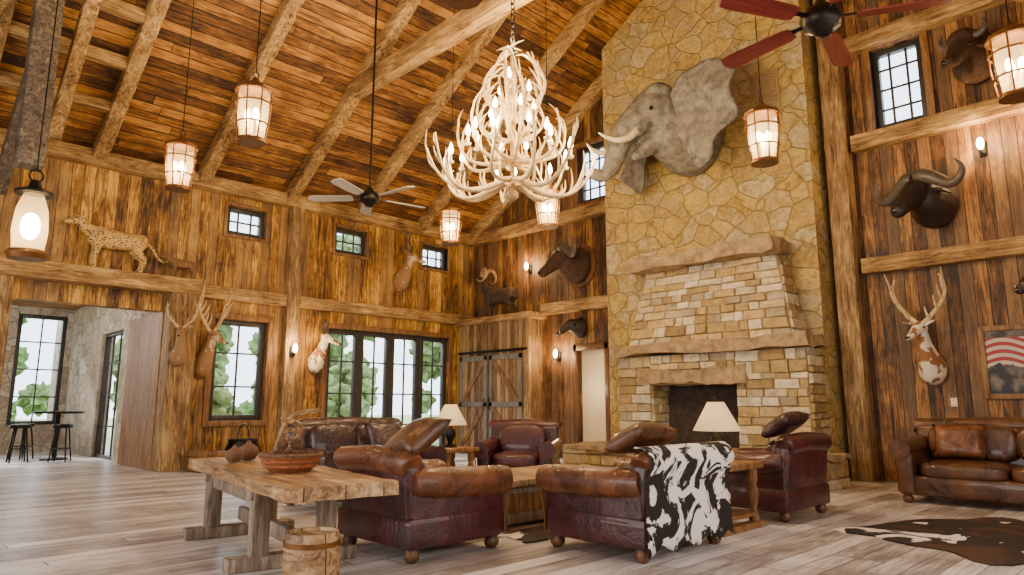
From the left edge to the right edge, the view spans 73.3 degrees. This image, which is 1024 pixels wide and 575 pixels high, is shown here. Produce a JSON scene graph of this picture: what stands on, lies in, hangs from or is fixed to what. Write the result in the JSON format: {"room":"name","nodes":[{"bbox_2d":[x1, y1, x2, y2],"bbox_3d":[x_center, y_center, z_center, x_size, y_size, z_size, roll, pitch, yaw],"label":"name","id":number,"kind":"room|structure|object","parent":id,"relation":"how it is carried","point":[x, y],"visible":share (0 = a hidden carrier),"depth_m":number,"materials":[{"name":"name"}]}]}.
{"room":"hunting lodge lounge","nodes":[
{"label":"hunting lodge lounge","id":0,"kind":"room"},
{"bbox_2d":[0,305,74,452],"bbox_3d":[-14.054,2.027,17.141,6.000,4.200,0.300,9,-13,-44],"label":"wall","id":1,"kind":"structure","parent":0,"point":[43,435],"depth_m":18.11,"materials":[{"name":"stone"}]},
{"bbox_2d":[6,314,67,424],"bbox_3d":[-12.696,2.192,18.403,1.120,2.900,0.120,9,-13,-44],"label":"window","id":2,"kind":"structure","parent":1,"relation":"in","point":[64,320],"depth_m":18.41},
{"bbox_2d":[46,306,156,461],"bbox_3d":[-10.078,2.189,16.906,0.300,3.800,9.550,9,-13,-44],"label":"wall","id":3,"kind":"structure","parent":0,"point":[91,325],"depth_m":17.13,"materials":[{"name":"stone"}]},
{"bbox_2d":[94,330,123,459],"bbox_3d":[-9.271,2.489,15.988,0.120,2.900,1.700,9,-13,-44],"label":"window","id":4,"kind":"structure","parent":3,"relation":"in","point":[103,393],"depth_m":16.34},
{"bbox_2d":[117,313,157,469],"bbox_3d":[-7.513,2.086,13.935,0.150,3.000,1.750,9,-13,-44],"label":"trim","id":5,"kind":"structure","parent":3,"relation":"attached to","point":[142,334],"depth_m":13.84,"materials":[{"name":"brown wood"}]},
{"bbox_2d":[0,147,471,470],"bbox_3d":[-6.925,0.511,13.334,16.590,5.900,0.300,9,-13,-44],"label":"wall","id":6,"kind":"structure","parent":0,"point":[186,226],"depth_m":14.11,"materials":[{"name":"orange wood"}]},
{"bbox_2d":[0,274,14,391],"bbox_3d":[-8.542,1.442,11.159,0.400,3.330,0.400,9,-13,-44],"label":"trim","id":7,"kind":"structure","parent":6,"relation":"attached to","point":[6,281],"depth_m":11.28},
{"bbox_2d":[0,0,16,61],"bbox_3d":[-6.343,-5.522,9.199,0.240,5.194,7.836,9,-13,-44],"label":"trim","id":8,"kind":"structure","parent":6,"relation":"attached to","point":[7,7],"depth_m":10.26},
{"bbox_2d":[0,255,202,294],"bbox_3d":[-9.440,-0.500,10.573,8.950,0.300,0.500,9,-13,-44],"label":"trim","id":9,"kind":"structure","parent":6,"relation":"attached to","point":[48,271],"depth_m":12.27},
{"bbox_2d":[64,214,167,272],"bbox_3d":[-7.258,-0.772,12.696,1.787,0.950,0.348,9,-13,-44],"label":"leopard","id":10,"kind":"object","parent":9,"relation":"on","point":[99,237],"visible":0.99,"depth_m":12.53,"materials":[{"name":"fur"}]},
{"bbox_2d":[92,0,170,160],"bbox_3d":[-5.006,-5.301,10.488,0.240,5.194,7.836,9,-13,-44],"label":"trim","id":11,"kind":"structure","parent":6,"relation":"attached to","point":[146,34],"depth_m":11.70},
{"bbox_2d":[151,292,199,471],"bbox_3d":[-6.440,1.785,13.156,0.500,3.330,0.500,9,-13,-44],"label":"wooden post","id":12,"kind":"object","parent":6,"relation":"attached to","point":[175,384],"depth_m":12.94,"materials":[{"name":"wood"}]},
{"bbox_2d":[166,301,198,366],"bbox_3d":[-6.188,0.865,12.864,0.531,1.208,0.506,-5,-11,28],"label":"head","id":13,"kind":"object","parent":6,"relation":"attached to","point":[177,356],"visible":1,"depth_m":12.81},
{"bbox_2d":[194,280,234,378],"bbox_3d":[-5.871,0.854,13.599,0.756,1.883,0.717,9,-13,-44],"label":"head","id":14,"kind":"object","parent":6,"relation":"attached to","point":[202,366],"visible":0.98,"depth_m":13.45},
{"bbox_2d":[0,128,471,245],"bbox_3d":[-6.872,-2.245,13.533,16.290,0.280,0.300,9,-13,-44],"label":"ceiling beam","id":15,"kind":"structure","parent":6,"relation":"attached to","point":[56,149],"depth_m":14.41,"materials":[{"name":"wood"}]},
{"bbox_2d":[208,319,265,420],"bbox_3d":[-5.734,1.716,14.293,1.120,2.050,0.120,9,-13,-44],"label":"window","id":16,"kind":"structure","parent":6,"relation":"in","point":[262,326],"depth_m":14.40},
{"bbox_2d":[201,312,273,426],"bbox_3d":[-5.619,1.696,14.177,1.360,2.290,0.050,9,-13,-44],"label":"trim","id":17,"kind":"structure","parent":6,"relation":"attached to","point":[270,320],"depth_m":14.28,"materials":[{"name":"brown wood"}]},
{"bbox_2d":[227,206,264,238],"bbox_3d":[-5.763,-1.369,14.794,0.840,0.620,0.120,9,-13,-44],"label":"window","id":18,"kind":"structure","parent":6,"relation":"in","point":[260,226],"depth_m":14.83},
{"bbox_2d":[223,200,270,243],"bbox_3d":[-5.648,-1.389,14.678,0.980,0.760,0.050,9,-13,-44],"label":"trim","id":19,"kind":"structure","parent":6,"relation":"attached to","point":[227,203],"depth_m":14.64,"materials":[{"name":"brown wood"}]},
{"bbox_2d":[197,0,304,182],"bbox_3d":[-3.661,-5.079,11.783,0.240,5.194,7.836,9,-13,-44],"label":"trim","id":20,"kind":"structure","parent":6,"relation":"attached to","point":[288,10],"depth_m":12.59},
{"bbox_2d":[276,206,304,450],"bbox_3d":[-4.851,0.952,15.017,0.300,5.600,0.280,9,-13,-44],"label":"trim","id":21,"kind":"structure","parent":6,"relation":"attached to","point":[286,394],"depth_m":14.97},
{"bbox_2d":[306,322,341,373],"bbox_3d":[-4.168,1.328,15.267,0.510,1.161,0.633,9,-13,-44],"label":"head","id":22,"kind":"object","parent":6,"relation":"attached to","point":[315,360],"visible":1,"depth_m":15.21},
{"bbox_2d":[200,284,474,324],"bbox_3d":[-3.713,0.499,16.280,7.340,0.260,0.260,9,-13,-44],"label":"trim","id":23,"kind":"structure","parent":6,"relation":"attached to","point":[211,292],"depth_m":15.73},
{"bbox_2d":[325,328,359,417],"bbox_3d":[-3.981,2.445,15.879,0.885,2.950,0.120,9,-13,-44],"label":"door","id":24,"kind":"structure","parent":6,"relation":"in","point":[356,334],"depth_m":16.07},
{"bbox_2d":[335,228,364,256],"bbox_3d":[-3.950,-1.069,16.541,0.850,0.620,0.120,9,-13,-44],"label":"window","id":25,"kind":"structure","parent":6,"relation":"in","point":[361,236],"depth_m":16.59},
{"bbox_2d":[285,0,421,201],"bbox_3d":[-2.303,-4.854,13.092,0.240,5.194,7.836,9,-13,-44],"label":"trim","id":26,"kind":"structure","parent":6,"relation":"attached to","point":[404,10],"depth_m":13.97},
{"bbox_2d":[357,331,390,417],"bbox_3d":[-3.348,2.549,16.489,0.885,2.950,0.120,9,-13,-44],"label":"door","id":27,"kind":"structure","parent":6,"relation":"in","point":[387,337],"depth_m":16.64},
{"bbox_2d":[319,322,452,442],"bbox_3d":[-2.930,2.525,16.702,3.780,3.070,0.050,9,-13,-44],"label":"trim","id":28,"kind":"structure","parent":6,"relation":"attached to","point":[330,325],"depth_m":16.72,"materials":[{"name":"brown wood"}]},
{"bbox_2d":[388,334,419,427],"bbox_3d":[-2.715,2.654,17.099,0.885,2.950,0.120,9,-13,-44],"label":"door","id":29,"kind":"structure","parent":6,"relation":"in","point":[416,339],"depth_m":17.24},
{"bbox_2d":[392,227,425,291],"bbox_3d":[-2.554,-0.724,17.160,0.514,1.629,0.716,9,-13,-44],"label":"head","id":30,"kind":"object","parent":6,"relation":"attached to","point":[401,278],"visible":1,"depth_m":17.08},
{"bbox_2d":[356,14,508,216],"bbox_3d":[-1.015,-4.642,14.332,0.240,5.194,7.836,9,-13,-44],"label":"trim","id":31,"kind":"structure","parent":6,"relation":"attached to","point":[480,40],"depth_m":14.80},
{"bbox_2d":[418,336,446,445],"bbox_3d":[-2.083,2.758,17.709,0.885,2.950,0.120,9,-13,-44],"label":"door","id":32,"kind":"structure","parent":6,"relation":"in","point":[443,341],"depth_m":17.84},
{"bbox_2d":[417,0,605,230],"bbox_3d":[0.286,-4.427,15.586,0.240,5.194,7.836,9,-13,-44],"label":"trim","id":33,"kind":"structure","parent":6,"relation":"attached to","point":[587,10],"depth_m":15.23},
{"bbox_2d":[0,0,641,232],"bbox_3d":[-1.510,-5.755,8.570,16.890,5.368,16.100,9,-13,-44],"label":"ceiling","id":34,"kind":"structure","parent":0,"point":[327,42],"depth_m":13.56,"materials":[{"name":"brown wood"}]},
{"bbox_2d":[4,0,58,262],"bbox_3d":[-5.590,-3.277,8.425,0.440,5.987,0.440,9,-13,-44],"label":"glass lantern","id":35,"kind":"object","parent":34,"relation":"hanging from","point":[30,224],"visible":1,"depth_m":7.94,"materials":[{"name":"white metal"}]},
{"bbox_2d":[12,0,64,171],"bbox_3d":[-6.790,-3.170,9.913,0.340,3.000,0.340,9,-13,-44],"label":"trim","id":36,"kind":"structure","parent":34,"relation":"attached to","point":[33,92],"depth_m":9.73,"materials":[{"name":"wood"}]},
{"bbox_2d":[0,72,23,194],"bbox_3d":[-7.681,-2.695,10.757,0.200,2.028,2.675,9,-13,-44],"label":"trim","id":37,"kind":"structure","parent":36,"relation":"attached to","point":[6,156],"depth_m":10.98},
{"bbox_2d":[0,70,110,113],"bbox_3d":[-7.674,-3.271,11.537,1.750,0.200,0.200,9,-13,-44],"label":"trim","id":38,"kind":"structure","parent":34,"relation":"attached to","point":[8,80],"depth_m":11.73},
{"bbox_2d":[8,20,127,70],"bbox_3d":[-7.114,-3.874,11.060,1.750,0.200,0.200,9,-13,-44],"label":"trim","id":39,"kind":"structure","parent":34,"relation":"attached to","point":[17,30],"depth_m":11.21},
{"bbox_2d":[49,0,101,139],"bbox_3d":[-6.467,-4.041,10.454,0.200,2.944,3.134,9,-13,-44],"label":"trim","id":40,"kind":"structure","parent":34,"relation":"attached to","point":[89,10],"depth_m":10.67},
{"bbox_2d":[72,0,145,24],"bbox_3d":[-6.555,-4.477,10.583,1.750,0.200,0.200,9,-13,-44],"label":"trim","id":41,"kind":"structure","parent":34,"relation":"attached to","point":[119,8],"depth_m":10.89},
{"bbox_2d":[164,0,197,192],"bbox_3d":[-4.516,-3.640,9.695,0.432,4.713,0.432,9,-13,-44],"label":"lantern pendant","id":42,"kind":"object","parent":34,"relation":"hanging from","point":[181,145],"visible":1,"depth_m":9.32,"materials":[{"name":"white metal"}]},
{"bbox_2d":[234,0,274,147],"bbox_3d":[-2.909,-4.656,8.200,0.432,6.170,0.432,9,-13,-44],"label":"lantern pendant","id":43,"kind":"object","parent":34,"relation":"hanging from","point":[253,88],"visible":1,"depth_m":7.68,"materials":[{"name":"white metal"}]},
{"bbox_2d":[308,0,424,214],"bbox_3d":[-2.317,-3.461,11.796,1.889,4.291,1.960,-7,-12,37],"label":"ceiling fan","id":44,"kind":"object","parent":34,"relation":"hanging from","point":[369,197],"visible":1,"depth_m":11.50,"materials":[{"name":"wood"}]},
{"bbox_2d":[343,0,532,99],"bbox_3d":[0.389,-4.583,10.252,0.260,0.360,10.600,9,-13,-44],"label":"trim","id":45,"kind":"structure","parent":34,"relation":"attached to","point":[463,24],"depth_m":11.92,"materials":[{"name":"wood"}]},
{"bbox_2d":[439,46,462,245],"bbox_3d":[-1.114,-3.133,12.841,0.432,4.777,0.432,9,-13,-44],"label":"lantern pendant","id":46,"kind":"object","parent":34,"relation":"hanging from","point":[451,210],"visible":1,"depth_m":12.45,"materials":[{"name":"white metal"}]},
{"bbox_2d":[535,0,559,229],"bbox_3d":[0.583,-4.004,11.693,0.432,6.146,0.432,9,-13,-44],"label":"lantern pendant","id":47,"kind":"object","parent":34,"relation":"hanging from","point":[549,225],"visible":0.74,"depth_m":11.18,"materials":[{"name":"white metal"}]},
{"bbox_2d":[743,15,780,167],"bbox_3d":[3.002,-3.886,8.582,0.432,4.901,0.432,9,-13,-44],"label":"lantern pendant","id":48,"kind":"object","parent":34,"relation":"hanging from","point":[762,113],"visible":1,"depth_m":8.18,"materials":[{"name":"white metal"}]},
{"bbox_2d":[719,0,954,68],"bbox_3d":[2.811,-4.001,6.318,1.889,3.642,1.960,-3,-10,17],"label":"ceiling fan","id":49,"kind":"object","parent":34,"relation":"hanging from","point":[820,20],"visible":1,"depth_m":5.98,"materials":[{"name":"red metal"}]},
{"bbox_2d":[984,0,1023,104],"bbox_3d":[4.793,-3.413,6.787,0.432,3.282,0.432,9,-13,-44],"label":"lantern pendant","id":50,"kind":"object","parent":34,"relation":"hanging from","point":[1010,36],"visible":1,"depth_m":6.56,"materials":[{"name":"glass"}]},
{"bbox_3d":[-1.510,-8.007,8.956,16.290,0.400,0.300,9,-13,-44],"label":"trim","id":51,"kind":"structure","parent":34,"relation":"attached to","visible":0},
{"bbox_2d":[425,0,596,203],"bbox_3d":[0.009,-4.400,9.904,2.220,6.581,2.159,-4,-10,20],"label":"antler chandelier","id":52,"kind":"object","parent":51,"relation":"hanging from","point":[508,113],"visible":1,"depth_m":9.26,"materials":[{"name":"white"}]},
{"bbox_2d":[0,445,1023,574],"bbox_3d":[-4.848,3.122,10.512,16.890,0.200,25.650,9,-13,-44],"label":"floor","id":53,"kind":"structure","parent":0,"point":[82,515],"depth_m":6.16,"materials":[{"name":"brown wood"}]},
{"bbox_2d":[225,423,260,455],"bbox_3d":[-5.288,3.100,13.520,0.653,0.860,0.660,9,-13,-44],"label":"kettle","id":54,"kind":"object","parent":53,"relation":"on","point":[238,442],"visible":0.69,"depth_m":13.36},
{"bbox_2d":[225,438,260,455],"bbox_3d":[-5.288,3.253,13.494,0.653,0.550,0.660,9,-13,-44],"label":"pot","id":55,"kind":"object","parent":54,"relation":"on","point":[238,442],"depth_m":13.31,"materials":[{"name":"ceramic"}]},
{"bbox_2d":[182,456,398,574],"bbox_3d":[-2.002,1.861,5.763,0.980,0.680,3.140,7,-12,-35],"label":"table","id":56,"kind":"object","parent":53,"relation":"on","point":[246,480],"visible":0.87,"depth_m":5.16,"materials":[{"name":"brown wood"}]},
{"bbox_2d":[258,450,322,472],"bbox_3d":[-1.774,1.398,5.514,0.503,0.149,0.506,9,-13,-44],"label":"wicker basket","id":57,"kind":"object","parent":56,"relation":"on","point":[274,463],"visible":0.92,"depth_m":5.34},
{"bbox_2d":[261,458,319,472],"bbox_3d":[-1.774,1.406,5.513,0.476,0.132,0.480,9,-13,-44],"label":"bowl","id":58,"kind":"object","parent":57,"relation":"on","point":[273,465],"depth_m":5.34,"materials":[{"name":"wood"}]},
{"bbox_2d":[281,527,340,574],"bbox_3d":[-1.304,1.787,4.473,0.367,0.390,0.370,9,-13,-44],"label":"barrel","id":59,"kind":"object","parent":53,"relation":"on","point":[306,550],"visible":1,"depth_m":4.35,"materials":[{"name":"brown wood"}]},
{"bbox_2d":[280,417,446,504],"bbox_3d":[-1.886,2.187,8.767,1.832,1.054,1.176,9,-13,-44],"label":"loveseat","id":60,"kind":"object","parent":53,"relation":"on","point":[326,435],"visible":0.34,"depth_m":8.75,"materials":[{"name":"leather"}]},
{"bbox_2d":[307,423,357,450],"bbox_3d":[-2.280,1.978,8.751,0.655,0.487,0.289,9,-13,-44],"label":"cushion","id":61,"kind":"object","parent":60,"relation":"on","point":[324,436],"depth_m":8.66,"materials":[{"name":"leather"}]},
{"bbox_2d":[363,422,401,445],"bbox_3d":[-1.609,1.940,8.885,0.600,0.381,0.245,9,-13,-44],"label":"throw pillow","id":62,"kind":"object","parent":60,"relation":"on","point":[378,433],"visible":0.62,"depth_m":8.78,"materials":[{"name":"leather"}]},
{"bbox_2d":[333,445,512,563],"bbox_3d":[-0.801,1.802,5.991,1.156,0.874,1.180,9,-13,-44],"label":"armchair","id":63,"kind":"object","parent":53,"relation":"on","point":[436,504],"visible":0.87,"depth_m":5.57,"materials":[{"name":"red leather"}]},
{"bbox_2d":[384,417,451,453],"bbox_3d":[-0.803,1.242,5.654,0.391,0.358,0.610,7,-12,-36],"label":"throw pillow","id":64,"kind":"object","parent":63,"relation":"on","point":[417,435],"visible":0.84,"depth_m":5.49,"materials":[{"name":"brown leather"}]},
{"bbox_2d":[442,446,479,466],"bbox_3d":[-0.877,2.567,9.686,0.660,0.625,0.600,9,-13,-44],"label":"side table","id":65,"kind":"object","parent":53,"relation":"on","point":[449,462],"visible":0.28,"depth_m":9.64,"materials":[{"name":"brown wood"}]},
{"bbox_2d":[438,400,466,446],"bbox_3d":[-0.877,1.936,9.794,0.477,0.656,0.477,9,-13,-44],"label":"table lamp","id":66,"kind":"object","parent":65,"relation":"on","point":[449,411],"visible":0.88,"depth_m":9.71,"materials":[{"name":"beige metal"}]},
{"bbox_2d":[456,311,545,452],"bbox_3d":[-0.335,2.444,17.325,0.588,3.440,2.780,9,-13,-44],"label":"closet","id":67,"kind":"object","parent":53,"relation":"on","point":[501,364],"visible":0.75,"depth_m":17.12,"materials":[{"name":"brown wood"}]},
{"bbox_2d":[476,267,516,316],"bbox_3d":[-0.450,0.111,17.830,1.294,1.315,0.569,-7,-12,37],"label":"bighorn ram","id":68,"kind":"object","parent":67,"relation":"on","point":[492,296],"visible":0.98,"depth_m":17.70,"materials":[{"name":"fur"}]},
{"bbox_2d":[473,419,562,467],"bbox_3d":[0.123,2.500,10.416,1.240,0.994,1.176,-2,-10,10],"label":"armchair","id":69,"kind":"object","parent":53,"relation":"on","point":[512,443],"visible":0.78,"depth_m":10.52,"materials":[{"name":"leather"}]},
{"bbox_2d":[492,450,539,466],"bbox_3d":[0.103,2.567,10.293,0.715,0.250,0.820,-2,-10,10],"label":"seat cushion","id":70,"kind":"object","parent":69,"relation":"on","point":[510,458],"depth_m":9.93,"materials":[{"name":"red leather"}]},
{"bbox_2d":[499,424,546,451],"bbox_3d":[0.167,2.369,10.675,0.740,0.487,0.289,-2,-10,10],"label":"cushion","id":71,"kind":"object","parent":69,"relation":"on","point":[530,437],"depth_m":10.59,"materials":[{"name":"red leather"}]},
{"bbox_2d":[497,526,551,543],"bbox_3d":[0.383,2.340,6.591,1.129,0.012,0.538,9,-13,-42],"label":"cowhide rug","id":72,"kind":"object","parent":53,"relation":"on","point":[534,534],"visible":0.45,"depth_m":6.37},
{"bbox_2d":[503,464,559,530],"bbox_3d":[0.203,2.290,7.641,1.960,0.470,1.040,9,-13,-44],"label":"coffee table","id":73,"kind":"object","parent":53,"relation":"on","point":[524,502],"visible":0.06,"depth_m":6.98,"materials":[{"name":"brown wood"}]},
{"bbox_2d":[535,441,734,563],"bbox_3d":[1.106,1.809,6.060,1.360,0.882,1.218,9,-13,-44],"label":"armchair","id":74,"kind":"object","parent":53,"relation":"on","point":[669,496],"visible":1,"depth_m":5.60,"materials":[{"name":"red leather"}]},
{"bbox_2d":[602,422,681,453],"bbox_3d":[1.101,1.280,5.822,0.358,0.281,0.769,-8,-13,39],"label":"throw pillow","id":75,"kind":"object","parent":74,"relation":"on","point":[640,434],"visible":0.84,"depth_m":5.63,"materials":[{"name":"brown leather"}]},
{"bbox_2d":[562,0,851,490],"bbox_3d":[3.387,-2.057,12.869,2.489,10.806,4.993,9,-13,-44],"label":"fireplace","id":76,"kind":"object","parent":53,"relation":"on","point":[721,284],"visible":0.8,"depth_m":12.57,"materials":[{"name":"stone"}]},
{"bbox_2d":[586,58,737,194],"bbox_3d":[2.919,-2.909,13.213,2.750,2.131,2.318,-3,-10,19],"label":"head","id":77,"kind":"object","parent":76,"relation":"attached to","point":[681,126],"visible":1,"depth_m":12.66},
{"bbox_2d":[624,235,789,277],"bbox_3d":[3.539,-0.539,12.755,0.789,0.338,3.087,9,-13,-44],"label":"shelf","id":78,"kind":"object","parent":76,"relation":"attached to","point":[720,254],"depth_m":12.33,"materials":[{"name":"stone"}]},
{"bbox_2d":[629,254,807,345],"bbox_3d":[3.620,0.282,12.545,0.670,1.446,3.251,9,-13,-44],"label":"hood","id":79,"kind":"object","parent":76,"relation":"attached to","point":[745,296],"depth_m":12.18,"materials":[{"name":"stone"}]},
{"bbox_2d":[749,68,780,111],"bbox_3d":[4.626,-3.520,12.605,0.043,0.900,0.550,9,-13,-44],"label":"air vent","id":80,"kind":"object","parent":76,"relation":"attached to","point":[769,80],"visible":0.73,"depth_m":12.58,"materials":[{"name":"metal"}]},
{"bbox_2d":[723,460,764,536],"bbox_3d":[2.047,2.078,6.895,0.840,0.645,0.660,9,-13,-44],"label":"side table","id":81,"kind":"object","parent":53,"relation":"on","point":[754,522],"visible":0.2,"depth_m":6.85,"materials":[{"name":"brown wood"}]},
{"bbox_2d":[693,396,740,441],"bbox_3d":[2.090,1.439,7.019,0.477,0.656,0.477,9,-13,-44],"label":"table lamp","id":82,"kind":"object","parent":81,"relation":"on","point":[715,416],"visible":0.79,"depth_m":6.92,"materials":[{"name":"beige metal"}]},
{"bbox_2d":[728,432,831,522],"bbox_3d":[2.915,2.100,7.849,1.200,0.914,1.117,9,-13,-44],"label":"armchair","id":83,"kind":"object","parent":53,"relation":"on","point":[792,478],"visible":0.72,"depth_m":7.36,"materials":[{"name":"red leather"}]},
{"bbox_2d":[761,411,810,437],"bbox_3d":[3.037,1.522,7.648,0.651,0.291,0.342,9,-13,-44],"label":"throw pillow","id":84,"kind":"object","parent":83,"relation":"on","point":[785,423],"visible":0.99,"depth_m":7.50,"materials":[{"name":"leather"}]},
{"bbox_2d":[834,517,1023,565],"bbox_3d":[4.479,2.297,6.342,2.346,0.012,1.924,3,-10,-19],"label":"cowhide rug","id":85,"kind":"object","parent":53,"relation":"on","point":[992,541],"visible":1,"depth_m":6.37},
{"bbox_2d":[889,417,1023,503],"bbox_3d":[6.045,2.100,8.260,1.176,1.054,2.440,9,-13,-44],"label":"sofa","id":86,"kind":"object","parent":53,"relation":"on","point":[1000,478],"visible":0.94,"depth_m":8.46,"materials":[{"name":"brown leather"}]},
{"bbox_2d":[932,424,988,459],"bbox_3d":[5.617,1.938,8.644,0.600,0.417,0.258,-8,-13,40],"label":"throw pillow","id":87,"kind":"object","parent":86,"relation":"on","point":[950,441],"visible":1,"depth_m":8.57,"materials":[{"name":"brown leather"}]},
{"bbox_2d":[919,459,1015,480],"bbox_3d":[5.629,2.260,8.502,0.820,0.250,0.955,9,-13,-44],"label":"seat cushion","id":88,"kind":"object","parent":86,"relation":"on","point":[929,469],"depth_m":8.26,"materials":[{"name":"brown leather"}]},
{"bbox_2d":[928,423,1017,462],"bbox_3d":[5.880,1.986,8.797,0.289,0.487,0.980,9,-13,-44],"label":"cushion","id":89,"kind":"object","parent":86,"relation":"on","point":[1001,439],"depth_m":8.54,"materials":[{"name":"brown leather"}]},
{"bbox_2d":[472,0,1023,481],"bbox_3d":[4.422,-1.923,13.796,0.300,10.856,16.100,9,-13,-44],"label":"wall","id":90,"kind":"structure","parent":0,"point":[991,189],"depth_m":11.19,"materials":[{"name":"brown wood"}]},
{"bbox_2d":[468,72,602,246],"bbox_3d":[1.537,-4.181,16.785,0.240,5.245,7.868,9,-13,-44],"label":"trim","id":91,"kind":"structure","parent":90,"relation":"attached to","point":[593,94],"depth_m":17.01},
{"bbox_2d":[467,200,605,246],"bbox_3d":[0.657,-1.577,17.310,0.260,0.280,5.200,9,-13,-44],"label":"trim","id":92,"kind":"structure","parent":90,"relation":"attached to","point":[597,209],"depth_m":17.23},
{"bbox_2d":[538,237,596,287],"bbox_3d":[1.154,-0.559,15.964,1.065,1.050,1.453,9,-13,-44],"label":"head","id":93,"kind":"object","parent":90,"relation":"attached to","point":[578,263],"visible":1,"depth_m":15.83},
{"bbox_2d":[540,295,607,315],"bbox_3d":[1.618,0.406,15.973,0.260,0.260,2.450,9,-13,-44],"label":"trim","id":94,"kind":"structure","parent":90,"relation":"attached to","point":[598,302],"depth_m":15.95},
{"bbox_2d":[572,136,604,207],"bbox_3d":[1.867,-2.728,16.331,0.050,1.640,1.090,9,-13,-44],"label":"trim","id":95,"kind":"structure","parent":90,"relation":"attached to","point":[575,147],"depth_m":16.57,"materials":[{"name":"brown wood"}]},
{"bbox_2d":[573,342,610,443],"bbox_3d":[1.794,2.557,15.501,0.050,2.600,1.040,9,-13,-44],"label":"trim","id":96,"kind":"structure","parent":90,"relation":"attached to","point":[602,345],"depth_m":15.65,"materials":[{"name":"brown wood"}]},
{"bbox_2d":[579,142,604,203],"bbox_3d":[1.986,-2.709,16.445,0.120,1.400,0.850,9,-13,-44],"label":"window","id":97,"kind":"structure","parent":90,"relation":"in","point":[583,190],"depth_m":16.56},
{"bbox_2d":[582,349,605,441],"bbox_3d":[2.019,2.538,15.685,0.200,2.700,1.300,9,-13,-44],"label":"door","id":98,"kind":"structure","parent":90,"relation":"in","point":[593,371],"depth_m":15.71,"materials":[{"name":"beige paint"}]},
{"bbox_2d":[813,0,879,481],"bbox_3d":[5.724,-1.457,11.915,0.340,9.300,0.340,9,-13,-44],"label":"wooden post","id":99,"kind":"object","parent":90,"relation":"attached to","point":[859,404],"depth_m":11.58,"materials":[{"name":"wood"}]},
{"bbox_2d":[861,30,936,130],"bbox_3d":[6.516,-3.458,11.632,0.050,1.690,1.030,9,-13,-44],"label":"trim","id":100,"kind":"structure","parent":90,"relation":"attached to","point":[923,35],"depth_m":11.54,"materials":[{"name":"brown wood"}]},
{"bbox_2d":[871,38,927,128],"bbox_3d":[6.634,-3.439,11.746,0.120,1.450,0.790,9,-13,-44],"label":"window","id":101,"kind":"structure","parent":90,"relation":"in","point":[875,57],"depth_m":11.78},
{"bbox_2d":[884,266,948,386],"bbox_3d":[6.296,0.624,10.659,0.783,1.794,0.785,-4,-11,22],"label":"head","id":102,"kind":"object","parent":90,"relation":"attached to","point":[933,368],"visible":1,"depth_m":10.53},
{"bbox_2d":[873,157,965,228],"bbox_3d":[6.344,-1.400,10.753,1.178,0.873,1.090,-5,-11,26],"label":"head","id":103,"kind":"object","parent":90,"relation":"attached to","point":[932,198],"visible":1,"depth_m":10.59},
{"bbox_2d":[843,0,1012,55],"bbox_3d":[7.735,-4.565,10.477,0.260,0.280,5.550,9,-13,-44],"label":"trim","id":104,"kind":"structure","parent":90,"relation":"attached to","point":[937,16],"depth_m":11.36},
{"bbox_2d":[850,98,1023,153],"bbox_3d":[7.805,-2.793,10.100,0.260,0.280,5.350,9,-13,-44],"label":"trim","id":105,"kind":"structure","parent":90,"relation":"attached to","point":[988,110],"depth_m":11.00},
{"bbox_2d":[860,236,1023,274],"bbox_3d":[7.805,-0.664,9.735,0.260,0.260,5.350,9,-13,-44],"label":"trim","id":106,"kind":"structure","parent":90,"relation":"attached to","point":[1012,246],"depth_m":10.67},
{"bbox_2d":[938,17,998,85],"bbox_3d":[6.961,-3.590,10.558,0.756,0.950,0.949,-9,-13,42],"label":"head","id":107,"kind":"object","parent":90,"relation":"attached to","point":[966,55],"visible":0.92,"depth_m":10.45},
{"bbox_2d":[977,324,1023,398],"bbox_3d":[7.407,1.064,9.931,0.050,1.080,1.080,9,-13,-44],"label":"framed picture","id":108,"kind":"object","parent":90,"relation":"attached to","point":[1001,347],"visible":1,"depth_m":10.12,"materials":[{"name":"brown wood"}]},
{"label":"outside","id":109,"kind":"structure","parent":0,"visible":0},
{"bbox_2d":[15,415,438,445],"bbox_3d":[-29.374,9.001,43.457,140.000,0.150,75.500,9,-13,-44],"label":"ground","id":110,"kind":"structure","parent":109,"point":[406,418],"depth_m":67.48,"materials":[{"name":"green plant"}]},
{"bbox_2d":[11,318,49,420],"bbox_3d":[-19.967,1.422,25.464,4.542,8.736,5.715,-4,-11,22],"label":"tree","id":111,"kind":"object","parent":110,"relation":"on","point":[41,404],"visible":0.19,"depth_m":26.24,"materials":[{"name":"green plant"}]},
{"bbox_2d":[111,325,233,409],"bbox_3d":[-11.745,2.099,23.755,4.100,6.834,4.803,-2,-10,13],"label":"tree","id":112,"kind":"object","parent":110,"relation":"on","point":[227,331],"visible":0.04,"depth_m":24.58,"materials":[{"name":"green plant"}]},
{"bbox_2d":[212,368,243,414],"bbox_3d":[-7.691,3.264,17.292,1.684,2.495,1.645,9,-13,-44],"label":"tree","id":113,"kind":"object","parent":110,"relation":"on","point":[222,404],"visible":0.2,"depth_m":17.09,"materials":[{"name":"green plant"}]},
{"bbox_2d":[327,357,377,416],"bbox_3d":[-5.379,3.705,21.633,2.140,3.002,2.132,-9,-13,42],"label":"tree","id":114,"kind":"object","parent":110,"relation":"on","point":[332,410],"visible":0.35,"depth_m":21.35,"materials":[{"name":"green plant"}]},
{"bbox_2d":[329,235,378,412],"bbox_3d":[-7.667,2.021,28.702,4.313,8.651,4.637,3,-10,-15],"label":"tree","id":115,"kind":"object","parent":110,"relation":"on","point":[335,350],"visible":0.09,"depth_m":28.43,"materials":[{"name":"green plant"}]},
{"bbox_2d":[409,341,439,413],"bbox_3d":[-2.071,3.119,25.765,3.615,5.510,3.928,8,-13,-39],"label":"tree","id":116,"kind":"object","parent":110,"relation":"on","point":[426,345],"visible":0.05,"depth_m":25.28,"materials":[{"name":"green plant"}]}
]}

